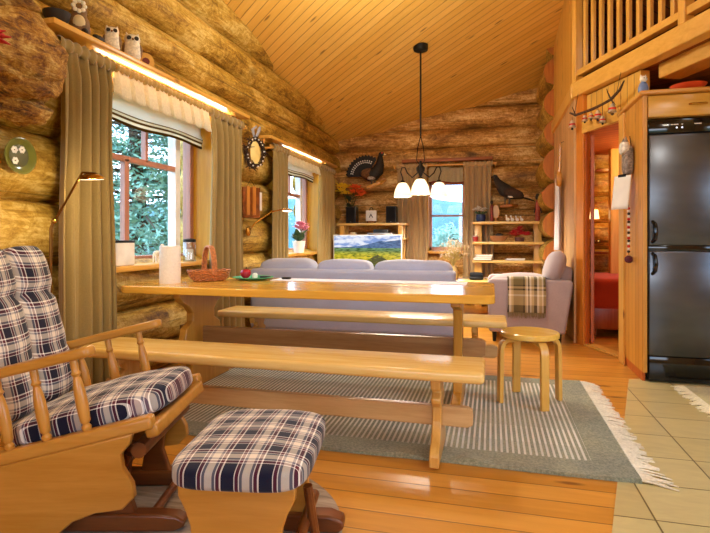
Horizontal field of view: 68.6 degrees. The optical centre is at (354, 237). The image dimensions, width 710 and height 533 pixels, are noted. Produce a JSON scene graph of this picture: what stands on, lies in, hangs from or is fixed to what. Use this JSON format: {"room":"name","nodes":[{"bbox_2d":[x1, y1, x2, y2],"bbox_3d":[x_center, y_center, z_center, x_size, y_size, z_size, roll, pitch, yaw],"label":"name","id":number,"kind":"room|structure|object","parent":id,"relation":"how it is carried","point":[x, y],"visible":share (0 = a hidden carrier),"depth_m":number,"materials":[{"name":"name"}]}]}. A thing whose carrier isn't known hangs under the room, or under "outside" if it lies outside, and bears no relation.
{"room":"traditional dwelling","nodes":[
{"label":"traditional dwelling","id":0,"kind":"room"},
{"bbox_2d":[0,0,341,422],"bbox_3d":[-1.804,-1.381,3.678,0.576,4.938,12.000,0,0,15],"label":"wall","id":1,"kind":"structure","parent":0,"point":[204,45],"depth_m":4.38,"materials":[{"name":"wood"}]},
{"bbox_2d":[4,137,36,173],"bbox_3d":[-1.800,-0.440,2.788,0.028,0.198,0.198,0,0,15],"label":"wall plate","id":2,"kind":"object","parent":1,"relation":"attached to","point":[20,154],"visible":1,"depth_m":2.79,"materials":[{"name":"ceramic"}]},
{"bbox_2d":[0,0,68,126],"bbox_3d":[-1.828,-0.937,2.154,0.507,0.732,1.442,0,0,15],"label":"wall","id":3,"kind":"structure","parent":1,"relation":"attached to","point":[33,71],"depth_m":2.51,"materials":[{"name":"brown wood"}]},
{"bbox_2d":[55,77,211,272],"bbox_3d":[-1.635,-0.427,4.063,0.335,1.325,1.730,0,0,15],"label":"window","id":4,"kind":"structure","parent":1,"relation":"in","point":[197,163],"depth_m":4.77,"materials":[{"name":"brown wood"}]},
{"bbox_2d":[115,240,134,265],"bbox_3d":[-1.631,0.105,3.633,0.072,0.178,0.200,0,0,15],"label":"canister","id":5,"kind":"object","parent":4,"relation":"on","point":[125,249],"visible":0.73,"depth_m":3.62,"materials":[{"name":"ceramic"}]},
{"bbox_2d":[112,92,202,148],"bbox_3d":[-1.597,-0.921,4.058,0.026,0.218,1.480,0,0,15],"label":"blind","id":6,"kind":"object","parent":4,"relation":"attached to","point":[133,115],"visible":0.67,"depth_m":4.08,"materials":[{"name":"white fabric"}]},
{"bbox_2d":[183,238,195,259],"bbox_3d":[-1.411,0.099,4.433,0.110,0.190,0.110,0,0,15],"label":"glass jar","id":7,"kind":"object","parent":4,"relation":"on","point":[188,252],"visible":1,"depth_m":4.40,"materials":[{"name":"white"}]},
{"bbox_2d":[43,17,249,119],"bbox_3d":[-1.474,-1.188,4.077,0.240,0.077,2.420,0,0,15],"label":"wall shelf","id":8,"kind":"object","parent":1,"relation":"attached to","point":[57,26],"visible":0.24,"depth_m":3.60,"materials":[{"name":"brown wood"}]},
{"bbox_2d":[42,7,70,23],"bbox_3d":[-1.724,-1.264,3.006,0.150,0.075,0.148,0,0,15],"label":"bowl","id":9,"kind":"object","parent":8,"relation":"on","point":[63,15],"visible":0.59,"depth_m":2.96,"materials":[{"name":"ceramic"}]},
{"bbox_2d":[68,0,90,34],"bbox_3d":[-1.683,-1.332,3.179,0.122,0.209,0.215,0,0,-25],"label":"figurine","id":10,"kind":"object","parent":8,"relation":"on","point":[79,20],"visible":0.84,"depth_m":3.11,"materials":[{"name":"brown ceramic"}]},
{"bbox_2d":[103,25,121,49],"bbox_3d":[-1.601,-1.314,3.427,0.116,0.173,0.101,0,0,-23],"label":"owl figurine","id":11,"kind":"object","parent":8,"relation":"on","point":[111,36],"visible":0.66,"depth_m":3.39,"materials":[{"name":"ceramic"}]},
{"bbox_2d":[122,32,142,59],"bbox_3d":[-1.550,-1.327,3.620,0.135,0.201,0.117,0,0,-27],"label":"owl figurine","id":12,"kind":"object","parent":8,"relation":"on","point":[131,46],"visible":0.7,"depth_m":3.58,"materials":[{"name":"ceramic"}]},
{"bbox_2d":[140,53,153,66],"bbox_3d":[-1.528,-1.287,3.791,0.120,0.120,0.031,0,0,-35],"label":"wood slice","id":13,"kind":"object","parent":8,"relation":"on","point":[146,58],"visible":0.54,"depth_m":3.79,"materials":[{"name":"brown wood"}]},
{"bbox_2d":[242,181,259,217],"bbox_3d":[-1.084,-0.411,5.431,0.032,0.403,0.220,0,0,40],"label":"picture","id":14,"kind":"object","parent":1,"relation":"attached to","point":[250,196],"visible":0.99,"depth_m":5.41,"materials":[{"name":"orange wood"}]},
{"bbox_2d":[242,126,267,171],"bbox_3d":[-1.058,-0.943,5.496,0.350,0.489,0.057,0,0,-43],"label":"mirror","id":15,"kind":"object","parent":1,"relation":"attached to","point":[255,150],"visible":1,"depth_m":5.48,"materials":[{"name":"white paint"}]},
{"bbox_2d":[246,208,291,235],"bbox_3d":[-0.921,-0.177,5.642,0.123,0.314,0.638,0,0,38],"label":"wall lamp","id":16,"kind":"object","parent":1,"relation":"attached to","point":[248,229],"visible":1,"depth_m":5.54,"materials":[{"name":"gold metal"}]},
{"bbox_2d":[264,149,318,257],"bbox_3d":[-0.851,-0.427,7.052,0.335,1.325,1.710,0,0,15],"label":"window","id":17,"kind":"structure","parent":1,"relation":"in","point":[306,192],"depth_m":7.76,"materials":[{"name":"brown wood"}]},
{"bbox_2d":[291,221,309,252],"bbox_3d":[-0.717,-0.018,6.820,0.240,0.423,0.363,0,0,15],"label":"potted flower","id":18,"kind":"object","parent":17,"relation":"on","point":[298,245],"visible":1,"depth_m":6.75,"materials":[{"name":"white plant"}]},
{"bbox_2d":[288,162,313,182],"bbox_3d":[-0.812,-0.925,7.047,0.026,0.211,1.460,0,0,15],"label":"blind","id":19,"kind":"object","parent":17,"relation":"attached to","point":[294,171],"visible":0.44,"depth_m":7.20,"materials":[{"name":"white fabric"}]},
{"bbox_2d":[258,135,337,167],"bbox_3d":[-0.705,-1.107,7.065,0.210,0.085,2.590,0,0,15],"label":"wall shelf","id":20,"kind":"object","parent":1,"relation":"attached to","point":[270,139],"visible":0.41,"depth_m":6.55,"materials":[{"name":"brown wood"}]},
{"bbox_2d":[259,144,336,174],"bbox_3d":[-0.694,-1.033,7.088,0.180,0.047,2.520,0,0,15],"label":"curtain rod","id":21,"kind":"object","parent":1,"relation":"attached to","point":[270,145],"visible":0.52,"depth_m":5.87,"materials":[{"name":"brown wood"}]},
{"bbox_2d":[271,143,289,258],"bbox_3d":[-0.872,-0.039,6.143,0.101,2.098,0.486,0,0,15],"label":"curtain","id":22,"kind":"object","parent":21,"relation":"hanging from","point":[280,235],"visible":0.69,"depth_m":6.05,"materials":[{"name":"fabric"}]},
{"bbox_2d":[288,151,320,174],"bbox_3d":[-0.666,-0.986,6.946,0.076,0.185,1.140,0,0,15],"label":"valance","id":23,"kind":"object","parent":21,"relation":"hanging from","point":[295,159],"visible":1,"depth_m":6.84,"materials":[{"name":"white fabric"}]},
{"bbox_2d":[317,163,335,263],"bbox_3d":[-0.421,-0.039,7.874,0.096,2.098,0.741,0,0,15],"label":"curtain","id":24,"kind":"object","parent":21,"relation":"hanging from","point":[326,186],"visible":0.66,"depth_m":7.79,"materials":[{"name":"fabric"}]},
{"bbox_3d":[-1.472,-1.113,4.103,0.190,0.047,2.390,0,0,15],"label":"curtain rod","id":25,"kind":"object","parent":1,"relation":"attached to","visible":0},
{"bbox_2d":[57,35,116,391],"bbox_3d":[-1.638,-0.079,3.188,0.111,2.178,0.461,0,0,15],"label":"curtain","id":26,"kind":"object","parent":25,"relation":"hanging from","point":[87,248],"visible":0.82,"depth_m":3.15,"materials":[{"name":"fabric"}]},
{"bbox_2d":[113,63,211,131],"bbox_3d":[-1.430,-1.038,3.994,0.076,0.238,1.180,0,0,15],"label":"valance","id":27,"kind":"object","parent":25,"relation":"hanging from","point":[129,85],"visible":1,"depth_m":3.87,"materials":[{"name":"white fabric"}]},
{"bbox_2d":[209,107,244,326],"bbox_3d":[-1.203,-0.079,4.889,0.102,2.178,0.651,0,0,15],"label":"curtain","id":28,"kind":"object","parent":25,"relation":"hanging from","point":[226,229],"visible":0.79,"depth_m":4.84,"materials":[{"name":"fabric"}]},
{"bbox_2d":[0,304,639,532],"bbox_3d":[1.125,1.109,2.910,6.700,0.121,11.800,0,0,15],"label":"floor","id":29,"kind":"structure","parent":0,"point":[375,494],"depth_m":2.19,"materials":[{"name":"wood"}]},
{"bbox_2d":[48,171,104,401],"bbox_3d":[-1.476,0.354,2.660,0.387,1.391,0.220,0,0,0],"label":"reading lamp","id":30,"kind":"object","parent":29,"relation":"on","point":[87,175],"visible":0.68,"depth_m":2.65,"materials":[{"name":"gold metal"}]},
{"bbox_2d":[61,464,341,532],"bbox_3d":[-0.620,1.043,1.860,1.150,0.012,1.150,0,0,15],"label":"mat","id":31,"kind":"object","parent":29,"relation":"on","point":[147,495],"visible":0.17,"depth_m":2.05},
{"bbox_2d":[0,246,203,532],"bbox_3d":[-1.083,0.534,2.030,0.961,1.004,0.602,0,0,0],"label":"glider chair","id":32,"kind":"object","parent":31,"relation":"on","point":[66,460],"visible":0.99,"depth_m":1.83,"materials":[{"name":"brown wood"}]},
{"bbox_2d":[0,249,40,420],"bbox_3d":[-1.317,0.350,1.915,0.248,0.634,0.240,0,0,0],"label":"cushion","id":33,"kind":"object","parent":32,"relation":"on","point":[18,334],"depth_m":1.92,"materials":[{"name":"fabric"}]},
{"bbox_2d":[2,246,72,401],"bbox_3d":[-1.318,0.349,2.145,0.246,0.635,0.240,0,0,0],"label":"cushion","id":34,"kind":"object","parent":32,"relation":"on","point":[30,268],"depth_m":2.10,"materials":[{"name":"fabric"}]},
{"bbox_2d":[12,366,192,446],"bbox_3d":[-0.969,0.641,2.030,0.596,0.219,0.470,0,0,0],"label":"seat cushion","id":35,"kind":"object","parent":32,"relation":"on","point":[145,392],"depth_m":1.88,"materials":[{"name":"fabric"}]},
{"bbox_2d":[172,409,344,532],"bbox_3d":[-0.316,0.822,1.664,0.522,0.428,0.528,0,0,5],"label":"footstool","id":36,"kind":"object","parent":31,"relation":"on","point":[247,470],"visible":1,"depth_m":1.46,"materials":[{"name":"fabric"}]},
{"bbox_2d":[172,409,324,492],"bbox_3d":[-0.314,0.654,1.664,0.403,0.092,0.528,0,0,5],"label":"cushion","id":37,"kind":"object","parent":36,"relation":"on","point":[244,450],"depth_m":1.50,"materials":[{"name":"fabric"}]},
{"bbox_2d":[251,258,458,336],"bbox_3d":[0.037,0.627,5.361,2.030,0.846,0.870,0,0,15],"label":"sofa","id":38,"kind":"object","parent":29,"relation":"on","point":[307,268],"visible":0.58,"depth_m":4.95,"materials":[{"name":"fabric"}]},
{"bbox_2d":[260,258,317,268],"bbox_3d":[-0.674,0.430,5.351,0.604,0.452,0.270,0,0,15],"label":"cushion","id":39,"kind":"object","parent":38,"relation":"on","point":[282,263],"depth_m":5.23,"materials":[{"name":"fabric"}]},
{"bbox_2d":[317,259,373,269],"bbox_3d":[-0.094,0.432,5.199,0.564,0.444,0.270,0,0,15],"label":"cushion","id":40,"kind":"object","parent":38,"relation":"on","point":[345,264],"depth_m":5.08,"materials":[{"name":"fabric"}]},
{"bbox_2d":[374,259,452,270],"bbox_3d":[0.564,0.429,5.026,0.764,0.446,0.270,0,0,15],"label":"cushion","id":41,"kind":"object","parent":38,"relation":"on","point":[398,264],"depth_m":4.91,"materials":[{"name":"fabric"}]},
{"bbox_2d":[333,235,401,266],"bbox_3d":[0.187,0.500,7.767,1.050,1.100,0.240,0,0,15],"label":"television","id":42,"kind":"object","parent":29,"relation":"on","point":[375,249],"visible":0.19,"depth_m":7.73,"materials":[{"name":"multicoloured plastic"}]},
{"bbox_2d":[336,223,408,258],"bbox_3d":[0.284,0.407,8.294,1.120,1.285,0.330,0,0,15],"label":"shelf","id":43,"kind":"object","parent":29,"relation":"on","point":[344,227],"visible":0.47,"depth_m":8.16,"materials":[{"name":"brown wood"}]},
{"bbox_2d":[335,183,366,206],"bbox_3d":[-0.058,-0.572,8.486,0.568,0.674,0.324,0,0,23],"label":"flower vase","id":44,"kind":"object","parent":43,"relation":"on","point":[345,186],"visible":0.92,"depth_m":8.48,"materials":[{"name":"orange plant"}]},
{"bbox_2d":[346,207,358,222],"bbox_3d":[-0.045,-0.367,8.379,0.160,0.265,0.214,0,0,15],"label":"speaker","id":45,"kind":"object","parent":43,"relation":"on","point":[352,213],"visible":0.89,"depth_m":8.28},
{"bbox_2d":[346,207,354,222],"bbox_3d":[-0.070,-0.367,8.284,0.144,0.241,0.014,0,0,15],"label":"grille","id":46,"kind":"object","parent":45,"relation":"attached to","point":[350,211],"depth_m":8.28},
{"bbox_2d":[366,207,376,222],"bbox_3d":[0.261,-0.362,8.304,0.170,0.255,0.062,0,0,15],"label":"clock","id":47,"kind":"object","parent":43,"relation":"on","point":[371,215],"visible":0.94,"depth_m":8.28,"materials":[{"name":"white paint"}]},
{"bbox_2d":[386,206,397,222],"bbox_3d":[0.584,-0.367,8.214,0.160,0.265,0.214,0,0,15],"label":"speaker","id":48,"kind":"object","parent":43,"relation":"on","point":[391,211],"visible":0.94,"depth_m":8.12},
{"bbox_2d":[386,207,394,221],"bbox_3d":[0.558,-0.367,8.119,0.144,0.241,0.014,0,0,15],"label":"grille","id":49,"kind":"object","parent":48,"relation":"attached to","point":[390,211],"depth_m":8.11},
{"bbox_2d":[456,278,487,281],"bbox_3d":[1.569,0.800,6.928,1.020,0.500,0.560,0,0,15],"label":"coffee table","id":50,"kind":"object","parent":29,"relation":"on","point":[458,279],"visible":0.02,"depth_m":6.73,"materials":[{"name":"brown wood"}]},
{"bbox_2d":[435,236,471,279],"bbox_3d":[1.303,0.259,6.910,0.476,0.583,0.302,0,0,0],"label":"dried flowers","id":51,"kind":"object","parent":50,"relation":"on","point":[452,251],"visible":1,"depth_m":6.87,"materials":[{"name":"plant"}]},
{"bbox_2d":[472,221,544,306],"bbox_3d":[2.294,0.402,7.798,1.030,1.296,0.310,0,0,15],"label":"bookshelf","id":52,"kind":"object","parent":29,"relation":"on","point":[537,242],"visible":0.56,"depth_m":7.70,"materials":[{"name":"wood"}]},
{"bbox_2d":[472,206,488,221],"bbox_3d":[1.906,-0.370,7.901,0.211,0.246,0.210,0,0,-12],"label":"flower pot","id":53,"kind":"object","parent":52,"relation":"on","point":[481,217],"visible":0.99,"depth_m":7.85,"materials":[{"name":"black ceramic"}]},
{"bbox_2d":[509,226,530,241],"bbox_3d":[2.425,-0.064,7.655,0.353,0.233,0.204,0,0,15],"label":"poinsettia","id":54,"kind":"object","parent":52,"relation":"on","point":[518,231],"visible":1,"depth_m":7.62,"materials":[{"name":"red plant"}]},
{"bbox_2d":[488,266,572,342],"bbox_3d":[1.852,0.663,5.572,0.833,0.773,0.840,0,0,15],"label":"armchair","id":55,"kind":"object","parent":29,"relation":"on","point":[558,292],"visible":0.56,"depth_m":5.15,"materials":[{"name":"fabric"}]},
{"bbox_2d":[492,272,541,277],"bbox_3d":[1.758,0.537,5.597,0.620,0.325,0.520,0,0,15],"label":"seat cushion","id":56,"kind":"object","parent":55,"relation":"on","point":[504,275],"depth_m":5.50,"materials":[{"name":"fabric"}]},
{"bbox_2d":[507,276,545,318],"bbox_3d":[1.722,0.591,5.236,0.368,0.408,0.231,0,0,15],"label":"blanket","id":57,"kind":"object","parent":55,"relation":"on","point":[526,294],"visible":1,"depth_m":5.15,"materials":[{"name":"fabric"}]},
{"bbox_2d":[542,251,566,279],"bbox_3d":[2.036,0.295,5.317,0.219,0.332,0.446,0,0,15],"label":"cushion","id":58,"kind":"object","parent":55,"relation":"on","point":[555,262],"visible":0.95,"depth_m":5.14,"materials":[{"name":"fabric"}]},
{"bbox_2d":[584,343,618,357],"bbox_3d":[2.325,1.040,4.813,0.110,0.020,0.580,0,0,-7],"label":"trim","id":59,"kind":"structure","parent":29,"relation":"on","point":[606,350],"depth_m":4.81,"materials":[{"name":"brown wood"}]},
{"bbox_2d":[594,272,618,335],"bbox_3d":[3.417,0.740,5.891,1.630,0.620,1.150,0,0,15],"label":"bed","id":60,"kind":"object","parent":29,"relation":"on","point":[606,285],"visible":0.07,"depth_m":5.50,"materials":[{"name":"fabric"}]},
{"bbox_2d":[594,272,618,308],"bbox_3d":[3.414,0.600,5.881,1.630,0.340,1.130,0,0,15],"label":"bedspread","id":61,"kind":"object","parent":60,"relation":"on","point":[606,285],"depth_m":5.50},
{"bbox_2d":[609,148,618,273],"bbox_3d":[3.188,-0.020,6.359,0.140,2.140,0.120,0,0,15],"label":"trim","id":62,"kind":"structure","parent":29,"relation":"on","point":[613,152],"depth_m":6.31,"materials":[{"name":"brown wood"}]},
{"bbox_2d":[617,86,709,380],"bbox_3d":[2.515,-0.009,4.071,0.720,2.117,0.847,0,0,15],"label":"tall cabinet","id":63,"kind":"object","parent":29,"relation":"on","point":[692,102],"visible":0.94,"depth_m":3.92,"materials":[{"name":"brown wood"}]},
{"bbox_2d":[611,174,631,209],"bbox_3d":[2.075,-0.360,4.061,0.018,0.270,0.181,0,0,-23],"label":"notepad","id":64,"kind":"object","parent":63,"relation":"attached to","point":[622,183],"visible":1,"depth_m":4.05,"materials":[{"name":"paper"}]},
{"bbox_2d":[619,136,633,174],"bbox_3d":[2.117,-0.646,4.063,0.093,0.311,0.145,0,0,15],"label":"oven mitt","id":65,"kind":"object","parent":63,"relation":"hanging from","point":[625,149],"visible":0.98,"depth_m":4.00,"materials":[{"name":"fabric"}]},
{"bbox_2d":[624,205,632,262],"bbox_3d":[2.122,-0.033,4.033,0.059,0.455,0.062,0,0,15],"label":"string","id":66,"kind":"object","parent":63,"relation":"hanging from","point":[628,259],"visible":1,"depth_m":4.03,"materials":[{"name":"multicoloured"}]},
{"bbox_2d":[638,75,648,92],"bbox_3d":[2.111,-1.132,3.809,0.070,0.130,0.072,0,0,-5],"label":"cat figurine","id":67,"kind":"object","parent":63,"relation":"on","point":[643,85],"visible":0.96,"depth_m":3.79,"materials":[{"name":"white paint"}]},
{"bbox_2d":[669,80,707,88],"bbox_3d":[2.450,-1.095,3.823,0.240,0.055,0.240,0,0,15],"label":"serving bowl","id":68,"kind":"object","parent":63,"relation":"on","point":[688,84],"visible":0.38,"depth_m":3.74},
{"bbox_2d":[223,0,563,140],"bbox_3d":[0.787,-3.079,2.998,6.000,3.232,11.800,0,0,15],"label":"ceiling","id":69,"kind":"structure","parent":0,"point":[356,63],"depth_m":6.45,"materials":[{"name":"wood"}]},
{"bbox_2d":[394,42,447,197],"bbox_3d":[0.822,-1.440,6.326,0.670,1.853,0.642,0,0,0],"label":"pendant lamp","id":70,"kind":"object","parent":69,"relation":"hanging from","point":[420,186],"visible":0.99,"depth_m":6.37,"materials":[{"name":"glass"}]},
{"bbox_2d":[334,88,553,277],"bbox_3d":[1.502,-1.016,8.584,4.452,4.268,0.424,0,0,15],"label":"wall","id":71,"kind":"structure","parent":0,"point":[505,128],"depth_m":8.31,"materials":[{"name":"wood"}]},
{"bbox_2d":[346,152,386,189],"bbox_3d":[0.171,-1.086,8.495,0.684,0.624,0.268,0,0,6],"label":"capercaillie","id":72,"kind":"object","parent":71,"relation":"attached to","point":[362,167],"visible":1,"depth_m":8.45,"materials":[{"name":"black"}]},
{"bbox_2d":[426,176,464,253],"bbox_3d":[1.503,-0.367,8.507,0.830,1.234,0.420,0,0,15],"label":"window","id":73,"kind":"structure","parent":71,"relation":"in","point":[431,250],"depth_m":8.49,"materials":[{"name":"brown wood"}]},
{"bbox_2d":[394,162,496,169],"bbox_3d":[1.442,-1.152,8.373,1.620,0.049,0.270,0,0,15],"label":"curtain rod","id":74,"kind":"object","parent":71,"relation":"attached to","point":[495,163],"visible":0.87,"depth_m":8.26,"materials":[{"name":"brown wood"}]},
{"bbox_2d":[397,163,427,259],"bbox_3d":[0.923,-0.104,8.399,0.513,2.208,0.095,0,0,15],"label":"curtain","id":75,"kind":"object","parent":74,"relation":"hanging from","point":[412,210],"visible":0.49,"depth_m":8.39,"materials":[{"name":"fabric"}]},
{"bbox_2d":[429,167,462,183],"bbox_3d":[1.449,-1.005,8.303,0.542,0.280,0.029,0,0,15],"label":"valance","id":76,"kind":"object","parent":74,"relation":"hanging from","point":[448,175],"visible":0.89,"depth_m":8.29,"materials":[{"name":"white"}]},
{"bbox_2d":[463,160,493,277],"bbox_3d":[1.929,-0.104,8.137,0.468,2.208,0.094,0,0,15],"label":"curtain","id":77,"kind":"object","parent":74,"relation":"hanging from","point":[477,175],"visible":0.7,"depth_m":8.14,"materials":[{"name":"fabric"}]},
{"bbox_2d":[402,156,492,163],"bbox_3d":[1.475,-1.252,8.380,1.440,0.055,0.160,0,0,15],"label":"wall shelf","id":78,"kind":"object","parent":71,"relation":"attached to","point":[484,158],"visible":0.86,"depth_m":8.31,"materials":[{"name":"red wood"}]},
{"bbox_2d":[491,175,534,207],"bbox_3d":[2.415,-0.719,7.954,0.648,0.510,0.261,0,0,15],"label":"black grouse","id":79,"kind":"object","parent":71,"relation":"attached to","point":[508,192],"visible":1,"depth_m":7.90,"materials":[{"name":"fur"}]},
{"bbox_2d":[535,47,553,274],"bbox_3d":[2.911,-0.822,7.636,0.476,3.954,1.550,0,0,15],"label":"wall","id":80,"kind":"structure","parent":0,"point":[544,175],"depth_m":6.94,"materials":[{"name":"wood"}]},
{"bbox_2d":[551,85,575,132],"bbox_3d":[2.504,-1.460,6.156,0.180,0.140,2.020,0,0,15],"label":"trim","id":81,"kind":"structure","parent":80,"relation":"attached to","point":[567,101],"depth_m":5.90,"materials":[{"name":"brown wood"}]},
{"bbox_2d":[552,0,571,119],"bbox_3d":[2.481,-2.230,6.147,0.080,1.440,1.950,0,0,15],"label":"wall","id":82,"kind":"structure","parent":0,"point":[562,56],"depth_m":5.97,"materials":[{"name":"wood"}]},
{"bbox_2d":[576,95,586,345],"bbox_3d":[2.243,-0.180,5.140,0.050,2.460,0.130,0,0,-7],"label":"trim","id":83,"kind":"structure","parent":82,"relation":"attached to","point":[581,105],"depth_m":5.12,"materials":[{"name":"wood"}]},
{"bbox_2d":[590,135,598,342],"bbox_3d":[2.465,0.010,5.337,0.084,2.020,0.620,0,0,25],"label":"door","id":84,"kind":"structure","parent":82,"relation":"in","point":[592,240],"depth_m":5.07,"materials":[{"name":"brown wood"}]},
{"bbox_2d":[569,73,624,116],"bbox_3d":[2.201,-1.274,4.746,0.054,0.272,0.848,0,0,-7],"label":"branch","id":85,"kind":"object","parent":82,"relation":"hanging from","point":[621,85],"visible":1,"depth_m":4.58,"materials":[{"name":"wood"}]},
{"bbox_2d":[582,107,620,343],"bbox_3d":[2.288,-0.045,4.808,0.065,2.190,0.580,0,0,-7],"label":"door frame","id":86,"kind":"structure","parent":82,"relation":"attached to","point":[587,135],"depth_m":5.06,"materials":[{"name":"brown wood"}]},
{"bbox_2d":[587,70,649,131],"bbox_3d":[2.349,-1.220,4.745,0.080,0.340,0.880,0,0,-7],"label":"wall","id":87,"kind":"structure","parent":82,"relation":"in","point":[629,90],"depth_m":4.58,"materials":[{"name":"wood"}]},
{"bbox_2d":[570,9,709,98],"bbox_3d":[2.442,-1.475,3.537,0.120,0.150,3.460,0,0,-7],"label":"trim","id":88,"kind":"structure","parent":82,"relation":"attached to","point":[696,29],"depth_m":4.11,"materials":[{"name":"brown wood"}]},
{"bbox_2d":[554,99,575,342],"bbox_3d":[2.459,-0.180,6.023,0.100,2.460,1.700,0,0,15],"label":"wall panel","id":89,"kind":"object","parent":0,"point":[562,133],"visible":0.5,"depth_m":5.58,"materials":[{"name":"wood"}]},
{"bbox_2d":[554,178,560,249],"bbox_3d":[2.368,-0.295,6.047,0.083,0.871,0.247,0,0,15],"label":"hanging towel","id":90,"kind":"object","parent":89,"relation":"hanging from","point":[557,225],"visible":0.84,"depth_m":5.96,"materials":[{"name":"white fabric"}]},
{"bbox_2d":[556,141,563,186],"bbox_3d":[2.300,-0.828,5.827,0.082,0.511,0.108,0,0,15],"label":"scoop","id":91,"kind":"object","parent":89,"relation":"hanging from","point":[558,174],"visible":1,"depth_m":5.82,"materials":[{"name":"brown wood"}]},
{"bbox_2d":[594,155,608,272],"bbox_3d":[4.128,-0.196,6.769,2.651,2.722,0.428,0,0,15],"label":"wall","id":92,"kind":"structure","parent":0,"point":[601,179],"depth_m":6.83,"materials":[{"name":"wood"}]},
{"bbox_2d":[590,122,618,154],"bbox_3d":[3.848,-1.120,5.762,2.680,0.060,3.300,0,0,15],"label":"ceiling","id":93,"kind":"structure","parent":0,"point":[606,138],"depth_m":5.75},
{"bbox_2d":[583,0,709,76],"bbox_3d":[3.235,-2.779,5.221,1.999,1.757,7.000,0,0,-7],"label":"ceiling","id":94,"kind":"structure","parent":0,"point":[667,2],"depth_m":5.87,"materials":[{"name":"wood"}]},
{"bbox_2d":[612,376,709,532],"bbox_3d":[1.719,1.109,0.686,4.623,0.122,7.800,0,0,15],"label":"tiles","id":95,"kind":"structure","parent":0,"point":[672,432],"depth_m":2.43,"materials":[{"name":"tile"}]},
{"bbox_2d":[183,367,678,491],"bbox_3d":[0.222,1.031,3.287,2.762,0.035,1.649,0,0,15],"label":"rug","id":96,"kind":"object","parent":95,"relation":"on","point":[578,437],"visible":0.66,"depth_m":2.85,"materials":[{"name":"fabric"}]},
{"bbox_2d":[74,337,484,468],"bbox_3d":[-0.446,0.818,2.733,2.190,0.438,0.370,0,0,15],"label":"bench","id":97,"kind":"object","parent":96,"relation":"on","point":[436,369],"visible":0.74,"depth_m":2.59,"materials":[{"name":"brown wood"}]},
{"bbox_2d":[121,277,494,404],"bbox_3d":[-0.289,0.673,3.508,2.380,0.726,0.880,0,0,15],"label":"dining table","id":98,"kind":"object","parent":96,"relation":"on","point":[199,299],"visible":0.77,"depth_m":3.35,"materials":[{"name":"brown wood"}]},
{"bbox_2d":[159,246,180,283],"bbox_3d":[-1.273,0.182,3.580,0.140,0.256,0.140,0,0,15],"label":"paper towel roll","id":99,"kind":"object","parent":98,"relation":"on","point":[169,256],"visible":1,"depth_m":3.52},
{"bbox_2d":[187,245,230,281],"bbox_3d":[-1.058,0.182,3.772,0.316,0.255,0.226,0,0,-35],"label":"basket","id":100,"kind":"object","parent":98,"relation":"on","point":[204,274],"visible":1,"depth_m":3.70,"materials":[{"name":"wicker"}]},
{"bbox_2d":[270,278,467,284],"bbox_3d":[0.082,0.308,3.700,1.400,0.004,0.200,0,0,15],"label":"table runner","id":101,"kind":"object","parent":98,"relation":"on","point":[278,279],"visible":1,"depth_m":3.66,"materials":[{"name":"fabric"}]},
{"bbox_2d":[217,306,506,357],"bbox_3d":[0.014,0.818,4.173,2.310,0.438,0.370,0,0,15],"label":"bench","id":102,"kind":"object","parent":96,"relation":"on","point":[257,315],"visible":0.59,"depth_m":4.07,"materials":[{"name":"brown wood"}]},
{"bbox_2d":[497,326,561,411],"bbox_3d":[1.109,0.812,3.302,0.360,0.444,0.360,0,0,38],"label":"stool","id":103,"kind":"object","parent":96,"relation":"on","point":[538,336],"visible":1,"depth_m":3.25,"materials":[{"name":"brown wood"}]},
{"bbox_2d":[645,117,709,383],"bbox_3d":[2.491,0.090,3.980,0.594,1.890,0.696,0,0,15],"label":"fridge","id":104,"kind":"object","parent":95,"relation":"on","point":[678,150],"visible":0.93,"depth_m":3.72,"materials":[{"name":"black metal"}]},
{"bbox_2d":[670,385,709,416],"bbox_3d":[2.352,1.041,2.643,0.791,0.015,1.932,0,0,15],"label":"kitchen rug","id":105,"kind":"object","parent":95,"relation":"on","point":[701,395],"visible":1,"depth_m":3.42,"materials":[{"name":"fabric"}]},
{"bbox_2d":[643,38,709,89],"bbox_3d":[3.966,-1.480,5.080,3.449,0.140,6.559,0,0,1],"label":"floor","id":106,"kind":"structure","parent":0,"point":[656,83],"depth_m":4.57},
{"bbox_2d":[572,0,709,82],"bbox_3d":[2.433,-2.080,3.574,0.092,1.060,3.335,0,0,-7],"label":"loft railing","id":107,"kind":"object","parent":106,"relation":"on","point":[681,11],"visible":0.93,"depth_m":4.56,"materials":[{"name":"brown wood"}]},
{"bbox_2d":[659,41,709,78],"bbox_3d":[2.708,-1.350,3.037,0.200,0.120,2.400,0,0,-7],"label":"trim","id":108,"kind":"structure","parent":106,"relation":"attached to","point":[697,59],"depth_m":3.96,"materials":[{"name":"brown wood"}]},
{"label":"outside","id":109,"kind":"structure","parent":0,"visible":0},
{"bbox_3d":[2.538,1.660,9.673,120.000,0.020,140.000,0,0,15],"label":"ground","id":110,"kind":"structure","parent":109,"visible":0},
{"bbox_2d":[112,125,167,251],"bbox_3d":[-7.052,-2.564,17.748,5.482,8.437,4.692,0,0,3],"label":"pine tree","id":111,"kind":"object","parent":110,"relation":"on","point":[118,125],"visible":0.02,"depth_m":17.76,"materials":[{"name":"green plant"}]},
{"bbox_2d":[112,121,180,255],"bbox_3d":[-3.546,-0.896,7.979,4.285,5.102,3.816,0,0,-13],"label":"pine tree","id":112,"kind":"object","parent":110,"relation":"on","point":[139,232],"visible":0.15,"depth_m":7.85,"materials":[{"name":"green plant"}]},
{"bbox_2d":[432,219,461,246],"bbox_3d":[2.389,0.758,15.322,3.204,2.670,3.264,0,0,-21],"label":"pine tree","id":113,"kind":"object","parent":110,"relation":"on","point":[454,234],"visible":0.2,"depth_m":14.95,"materials":[{"name":"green plant"}]},
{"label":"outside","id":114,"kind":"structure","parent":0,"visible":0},
{"bbox_2d":[117,198,461,249],"bbox_3d":[18.017,-3.045,68.676,140.000,9.590,18.000,0,0,15],"label":"hills","id":115,"kind":"structure","parent":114,"point":[439,207],"depth_m":69.93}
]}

